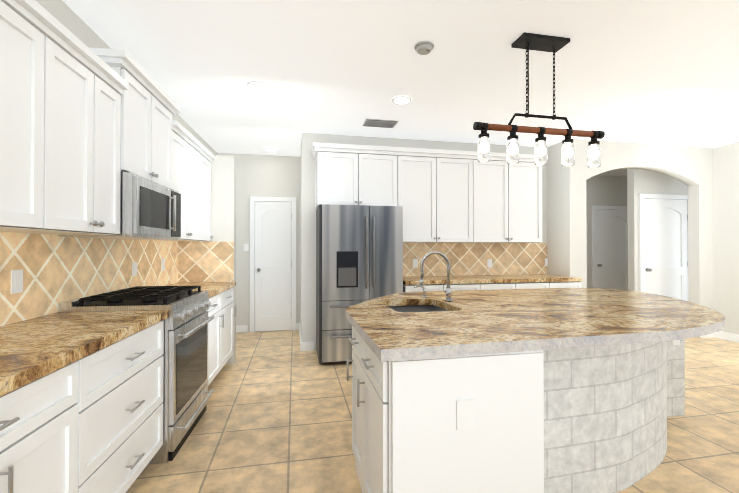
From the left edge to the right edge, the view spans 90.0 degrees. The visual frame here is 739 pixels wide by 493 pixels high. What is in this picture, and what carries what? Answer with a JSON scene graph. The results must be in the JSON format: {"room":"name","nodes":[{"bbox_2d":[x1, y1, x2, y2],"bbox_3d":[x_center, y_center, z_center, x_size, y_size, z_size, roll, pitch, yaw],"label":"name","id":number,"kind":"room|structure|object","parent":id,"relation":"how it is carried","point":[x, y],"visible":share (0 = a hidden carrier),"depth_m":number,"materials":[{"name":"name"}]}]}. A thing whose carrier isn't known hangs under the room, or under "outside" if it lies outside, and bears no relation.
{"room":"kitchen","nodes":[
{"label":"kitchen","id":0,"kind":"room"},
{"bbox_2d":[0,0,216,326],"bbox_3d":[-1.730,-0.084,1.063,0.150,2.760,10.100,0,0,-8],"label":"wall","id":1,"kind":"structure","parent":0,"point":[67,17],"depth_m":2.34,"materials":[{"name":"white paint"}]},
{"bbox_2d":[0,0,59,231],"bbox_3d":[-1.497,-0.506,1.196,0.340,0.864,0.829,0,0,-8],"label":"upper cabinet","id":2,"kind":"object","parent":1,"relation":"attached to","point":[29,45],"depth_m":1.50,"materials":[{"name":"white wood"}]},
{"bbox_2d":[14,36,103,234],"bbox_3d":[-1.576,-0.502,1.723,0.340,0.864,0.475,0,0,-8],"label":"upper cabinet","id":3,"kind":"object","parent":1,"relation":"attached to","point":[62,87],"depth_m":1.83,"materials":[{"name":"white wood"}]},
{"bbox_2d":[104,72,123,234],"bbox_3d":[-1.617,-0.501,2.003,0.340,0.864,0.331,0,0,-8],"label":"upper cabinet","id":4,"kind":"object","parent":1,"relation":"attached to","point":[112,91],"depth_m":2.11,"materials":[{"name":"white wood"}]},
{"bbox_2d":[0,232,233,325],"bbox_3d":[-1.415,0.153,1.442,0.585,0.449,5.360,0,0,-8],"label":"backsplash","id":5,"kind":"structure","parent":1,"relation":"attached to","point":[57,270],"depth_m":2.43,"materials":[{"name":"tile"}]},
{"bbox_2d":[11,269,22,293],"bbox_3d":[-1.764,0.175,1.850,0.008,0.116,0.072,0,0,-8],"label":"electrical outlet","id":6,"kind":"object","parent":5,"relation":"attached to","point":[16,281],"visible":1,"depth_m":1.84,"materials":[{"name":"white plastic"}]},
{"bbox_2d":[132,262,136,275],"bbox_3d":[-1.943,0.187,3.056,0.008,0.116,0.072,0,0,-8],"label":"electrical outlet","id":7,"kind":"object","parent":5,"relation":"attached to","point":[134,268],"visible":1,"depth_m":3.05,"materials":[{"name":"white plastic"}]},
{"bbox_2d":[161,259,164,270],"bbox_3d":[-2.028,0.178,3.630,0.008,0.116,0.072,0,0,-8],"label":"electrical outlet","id":8,"kind":"object","parent":5,"relation":"attached to","point":[162,264],"visible":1,"depth_m":3.61,"materials":[{"name":"white plastic"}]},
{"bbox_2d":[88,47,180,188],"bbox_3d":[-1.672,-0.792,2.552,0.392,0.685,0.900,0,0,-8],"label":"upper cabinet","id":9,"kind":"object","parent":1,"relation":"attached to","point":[150,107],"visible":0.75,"depth_m":2.46,"materials":[{"name":"white wood"}]},
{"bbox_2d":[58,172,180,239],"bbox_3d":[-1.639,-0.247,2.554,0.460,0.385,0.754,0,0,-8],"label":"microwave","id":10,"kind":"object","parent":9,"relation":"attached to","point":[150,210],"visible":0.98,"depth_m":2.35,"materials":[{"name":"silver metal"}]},
{"bbox_2d":[162,120,214,240],"bbox_3d":[-1.820,-0.534,3.504,0.380,0.950,1.162,0,0,-8],"label":"upper cabinet","id":11,"kind":"object","parent":1,"relation":"attached to","point":[193,157],"visible":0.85,"depth_m":3.48,"materials":[{"name":"white wood"}]},
{"bbox_2d":[211,155,235,363],"bbox_3d":[-1.817,0.150,4.153,0.585,2.330,0.120,0,0,-8],"label":"wall","id":12,"kind":"structure","parent":0,"point":[223,198],"depth_m":4.13,"materials":[{"name":"white paint"}]},
{"bbox_2d":[217,153,299,331],"bbox_3d":[-1.797,-0.055,5.832,1.700,2.760,0.150,0,0,-11],"label":"wall","id":13,"kind":"structure","parent":0,"point":[267,176],"depth_m":5.76,"materials":[{"name":"white paint"}]},
{"bbox_2d":[236,325,247,332],"bbox_3d":[-2.104,1.269,5.677,0.440,0.110,0.015,0,0,-11],"label":"baseboard","id":14,"kind":"structure","parent":13,"relation":"attached to","point":[239,328],"depth_m":5.70,"materials":[{"name":"white paint"}]},
{"bbox_2d":[244,244,248,250],"bbox_3d":[-1.911,0.014,5.728,0.072,0.116,0.008,0,0,-11],"label":"light switch","id":15,"kind":"object","parent":13,"relation":"attached to","point":[246,247],"visible":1,"depth_m":5.72,"materials":[{"name":"white plastic"}]},
{"bbox_2d":[250,196,295,331],"bbox_3d":[-1.502,0.274,5.761,0.701,2.100,0.098,0,0,-11],"label":"door","id":16,"kind":"structure","parent":13,"relation":"attached to","point":[272,308],"depth_m":5.79,"materials":[{"name":"white paint"}]},
{"bbox_2d":[300,133,314,341],"bbox_3d":[-0.903,-0.058,5.299,0.160,2.760,1.250,0,0,-11],"label":"wall","id":17,"kind":"structure","parent":0,"point":[307,163],"depth_m":4.69,"materials":[{"name":"white paint"}]},
{"bbox_2d":[297,323,303,350],"bbox_3d":[-0.990,1.266,5.265,0.060,0.110,1.265,0,0,-11],"label":"baseboard","id":18,"kind":"structure","parent":17,"relation":"attached to","point":[298,324],"depth_m":4.80,"materials":[{"name":"white paint"}]},
{"bbox_2d":[62,0,738,176],"bbox_3d":[2.364,-1.515,2.526,10.700,0.120,10.800,0,0,-11],"label":"ceiling","id":19,"kind":"structure","parent":0,"point":[661,72],"depth_m":2.98,"materials":[{"name":"white paint"}]},
{"bbox_2d":[247,81,268,90],"bbox_3d":[-1.008,-1.445,3.330,0.190,0.008,0.190,0,0,-11],"label":"recessed light","id":20,"kind":"object","parent":19,"relation":"in","point":[258,85],"visible":1,"depth_m":3.31,"materials":[{"name":"white plastic"}]},
{"bbox_2d":[265,147,276,150],"bbox_3d":[-1.455,-1.433,5.451,0.180,0.008,0.180,0,0,-11],"label":"recessed light","id":21,"kind":"object","parent":19,"relation":"in","point":[271,149],"visible":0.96,"depth_m":5.44,"materials":[{"name":"white plastic"}]},
{"bbox_2d":[362,118,398,127],"bbox_3d":[0.125,-1.437,4.331,0.380,0.013,0.260,0,0,-11],"label":"ceiling vent","id":22,"kind":"object","parent":19,"relation":"in","point":[380,123],"visible":1,"depth_m":4.30,"materials":[{"name":"grey plastic"}]},
{"bbox_2d":[392,96,410,103],"bbox_3d":[0.320,-1.443,3.652,0.190,0.008,0.190,0,0,-11],"label":"recessed light","id":23,"kind":"object","parent":19,"relation":"in","point":[401,100],"visible":1,"depth_m":3.64,"materials":[{"name":"white plastic"}]},
{"bbox_2d":[414,41,433,54],"bbox_3d":[0.396,-1.433,2.680,0.138,0.041,0.138,0,0,-11],"label":"smoke detector","id":24,"kind":"object","parent":19,"relation":"attached to","point":[423,47],"visible":1,"depth_m":2.65,"materials":[{"name":"grey plastic"}]},
{"bbox_2d":[473,32,604,167],"bbox_3d":[1.211,-1.017,2.615,1.009,0.874,0.150,0,0,-11],"label":"pendant light","id":25,"kind":"object","parent":19,"relation":"hanging from","point":[538,42],"visible":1,"depth_m":2.59,"materials":[{"name":"black metal"}]},
{"bbox_2d":[314,133,546,349],"bbox_3d":[1.000,-0.059,5.123,3.500,2.760,0.150,0,0,-11],"label":"wall","id":26,"kind":"structure","parent":0,"point":[374,141],"depth_m":4.97,"materials":[{"name":"white paint"}]},
{"bbox_2d":[315,146,398,208],"bbox_3d":[-0.174,-0.822,4.623,0.990,0.680,0.366,0,0,-11],"label":"upper cabinet","id":27,"kind":"object","parent":26,"relation":"attached to","point":[344,175],"depth_m":4.44,"materials":[{"name":"white wood"}]},
{"bbox_2d":[399,150,478,242],"bbox_3d":[0.803,-0.606,4.819,1.121,1.110,0.366,0,0,-11],"label":"upper cabinet","id":28,"kind":"object","parent":26,"relation":"attached to","point":[447,196],"depth_m":4.65,"materials":[{"name":"white wood"}]},
{"bbox_2d":[403,243,547,275],"bbox_3d":[1.431,0.175,5.131,2.350,0.449,0.003,0,0,-11],"label":"backsplash","id":29,"kind":"structure","parent":26,"relation":"attached to","point":[506,258],"depth_m":5.14,"materials":[{"name":"tile"}]},
{"bbox_2d":[413,259,417,267],"bbox_3d":[0.614,0.225,4.959,0.072,0.116,0.008,0,0,-11],"label":"electrical outlet","id":30,"kind":"object","parent":29,"relation":"attached to","point":[415,263],"visible":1,"depth_m":4.96,"materials":[{"name":"white plastic"}]},
{"bbox_2d":[487,259,491,267],"bbox_3d":[1.685,0.236,5.176,0.072,0.116,0.008,0,0,-11],"label":"electrical outlet","id":31,"kind":"object","parent":29,"relation":"attached to","point":[489,263],"visible":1,"depth_m":5.17,"materials":[{"name":"white plastic"}]},
{"bbox_2d":[467,154,541,242],"bbox_3d":[1.756,-0.605,5.012,1.062,1.110,0.366,0,0,-11],"label":"upper cabinet","id":32,"kind":"object","parent":26,"relation":"attached to","point":[510,195],"depth_m":4.85,"materials":[{"name":"white wood"}]},
{"bbox_2d":[126,330,738,492],"bbox_3d":[2.364,1.365,2.508,10.700,0.120,10.800,0,0,-11],"label":"floor","id":33,"kind":"structure","parent":0,"point":[276,417],"depth_m":2.61,"materials":[{"name":"tile"}]},
{"bbox_2d":[0,358,87,492],"bbox_3d":[-1.339,0.858,0.944,0.582,0.875,0.880,0,0,-8],"label":"base cabinet","id":34,"kind":"object","parent":33,"relation":"on","point":[81,401],"depth_m":1.27,"materials":[{"name":"white wood"}]},
{"bbox_2d":[84,318,165,492],"bbox_3d":[-1.459,0.863,1.748,0.582,0.875,0.866,0,0,-8],"label":"base cabinet","id":35,"kind":"object","parent":33,"relation":"on","point":[125,380],"depth_m":1.78,"materials":[{"name":"white wood"}]},
{"bbox_2d":[0,310,167,397],"bbox_3d":[-1.259,0.395,0.486,0.607,0.045,3.426,0,0,-8],"label":"countertop","id":36,"kind":"structure","parent":35,"relation":"on","point":[33,349],"depth_m":1.54,"materials":[{"name":"brown stone"}]},
{"bbox_2d":[60,286,214,464],"bbox_3d":[-1.515,0.806,2.566,0.678,0.998,0.760,0,0,-8],"label":"range","id":37,"kind":"object","parent":33,"relation":"on","point":[187,394],"visible":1,"depth_m":2.36,"materials":[{"name":"silver metal"}]},
{"bbox_2d":[166,282,235,385],"bbox_3d":[-1.702,0.851,3.513,0.619,0.920,1.162,0,0,-8],"label":"base cabinet","id":38,"kind":"object","parent":33,"relation":"on","point":[220,327],"visible":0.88,"depth_m":3.56,"materials":[{"name":"white wood"}]},
{"bbox_2d":[316,204,402,363],"bbox_3d":[-0.140,0.426,4.413,0.945,1.780,0.723,0,0,-11],"label":"refrigerator","id":39,"kind":"object","parent":33,"relation":"on","point":[359,253],"visible":0.77,"depth_m":4.09,"materials":[{"name":"grey metal"}]},
{"bbox_2d":[403,282,450,292],"bbox_3d":[0.604,0.880,4.622,0.529,0.875,0.656,0,0,-11],"label":"base cabinet","id":40,"kind":"object","parent":33,"relation":"on","point":[407,286],"depth_m":4.31,"materials":[{"name":"white wood"}]},
{"bbox_2d":[403,274,581,281],"bbox_3d":[1.496,0.421,4.800,2.346,0.045,0.666,0,0,-11],"label":"countertop","id":41,"kind":"structure","parent":40,"relation":"on","point":[531,277],"depth_m":4.60,"materials":[{"name":"brown stone"}]},
{"bbox_2d":[451,282,482,290],"bbox_3d":[1.006,0.881,4.703,0.528,0.875,0.656,0,0,-11],"label":"base cabinet","id":42,"kind":"object","parent":33,"relation":"on","point":[481,282],"depth_m":4.41,"materials":[{"name":"white wood"}]},
{"bbox_2d":[483,282,522,289],"bbox_3d":[1.495,0.881,4.802,0.588,0.875,0.656,0,0,-11],"label":"base cabinet","id":43,"kind":"object","parent":33,"relation":"on","point":[486,285],"depth_m":4.50,"materials":[{"name":"white wood"}]},
{"bbox_2d":[345,316,684,492],"bbox_3d":[1.169,0.867,2.424,2.670,0.874,1.617,0,0,-11],"label":"kitchen island","id":44,"kind":"object","parent":33,"relation":"on","point":[560,390],"depth_m":1.52,"materials":[{"name":"wood"}]},
{"bbox_2d":[345,288,724,363],"bbox_3d":[1.139,0.407,2.463,2.608,0.045,1.735,0,0,-11],"label":"island countertop","id":45,"kind":"structure","parent":44,"relation":"on","point":[499,322],"depth_m":1.88,"materials":[{"name":"brown stone"}]},
{"bbox_2d":[414,285,426,297],"bbox_3d":[0.388,0.339,2.798,0.102,0.092,0.043,0,0,-11],"label":"soap dispenser","id":46,"kind":"object","parent":45,"relation":"on","point":[424,292],"visible":1,"depth_m":2.79,"materials":[{"name":"silver metal"}]},
{"bbox_2d":[389,304,452,311],"bbox_3d":[0.319,0.523,2.436,0.470,0.212,0.590,0,0,-11],"label":"sink","id":47,"kind":"object","parent":45,"relation":"in","point":[400,307],"depth_m":2.71,"materials":[{"name":"grey metal"}]},
{"bbox_2d":[419,251,452,300],"bbox_3d":[0.462,0.209,2.608,0.248,0.350,0.094,0,0,-11],"label":"faucet","id":48,"kind":"object","parent":45,"relation":"on","point":[447,290],"visible":1,"depth_m":2.59,"materials":[{"name":"silver metal"}]},
{"bbox_2d":[523,282,554,288],"bbox_3d":[1.984,0.882,4.901,0.528,0.875,0.656,0,0,-11],"label":"base cabinet","id":49,"kind":"object","parent":33,"relation":"on","point":[526,285],"depth_m":4.60,"materials":[{"name":"white wood"}]},
{"bbox_2d":[555,282,580,287],"bbox_3d":[2.385,0.882,4.982,0.529,0.875,0.656,0,0,-11],"label":"base cabinet","id":50,"kind":"object","parent":33,"relation":"on","point":[557,284],"depth_m":4.68,"materials":[{"name":"white wood"}]},
{"bbox_2d":[547,139,579,276],"bbox_3d":[2.701,-0.059,5.161,0.150,2.760,0.450,0,0,-11],"label":"wall jog","id":51,"kind":"object","parent":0,"point":[563,222],"visible":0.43,"depth_m":5.06,"materials":[{"name":"white paint"}]},
{"bbox_2d":[586,175,626,287],"bbox_3d":[4.392,-0.045,7.442,4.370,2.760,0.150,0,0,-11],"label":"wall","id":52,"kind":"structure","parent":0,"point":[606,190],"depth_m":7.42,"materials":[{"name":"white paint"}]},
{"bbox_2d":[592,205,627,289],"bbox_3d":[4.922,0.260,7.419,0.973,2.150,0.098,0,0,-11],"label":"door","id":53,"kind":"structure","parent":52,"relation":"attached to","point":[609,247],"depth_m":7.44,"materials":[{"name":"white paint"}]},
{"bbox_2d":[579,139,713,337],"bbox_3d":[3.907,-0.059,5.252,2.250,2.760,0.150,0,0,-11],"label":"wall","id":54,"kind":"structure","parent":0,"point":[691,168],"depth_m":5.34,"materials":[{"name":"white paint"}]},
{"bbox_2d":[627,169,687,290],"bbox_3d":[5.485,-0.053,6.117,2.754,2.760,0.120,0,0,-11],"label":"wall","id":55,"kind":"structure","parent":0,"point":[640,181],"depth_m":5.85,"materials":[{"name":"white paint"}]},
{"bbox_2d":[638,194,688,301],"bbox_3d":[4.713,0.250,5.846,0.992,2.150,0.098,0,0,-11],"label":"door","id":56,"kind":"structure","parent":55,"relation":"attached to","point":[663,250],"depth_m":5.88,"materials":[{"name":"white paint"}]},
{"bbox_2d":[713,142,738,333],"bbox_3d":[5.827,-0.079,1.815,0.150,2.760,7.650,0,0,-11],"label":"wall","id":57,"kind":"structure","parent":0,"point":[726,230],"depth_m":5.23,"materials":[{"name":"white paint"}]},
{"bbox_2d":[712,331,738,342],"bbox_3d":[5.761,1.245,1.717,0.015,0.110,7.500,0,0,-11],"label":"baseboard","id":58,"kind":"structure","parent":57,"relation":"attached to","point":[721,334],"depth_m":5.22,"materials":[{"name":"white paint"}]}
]}

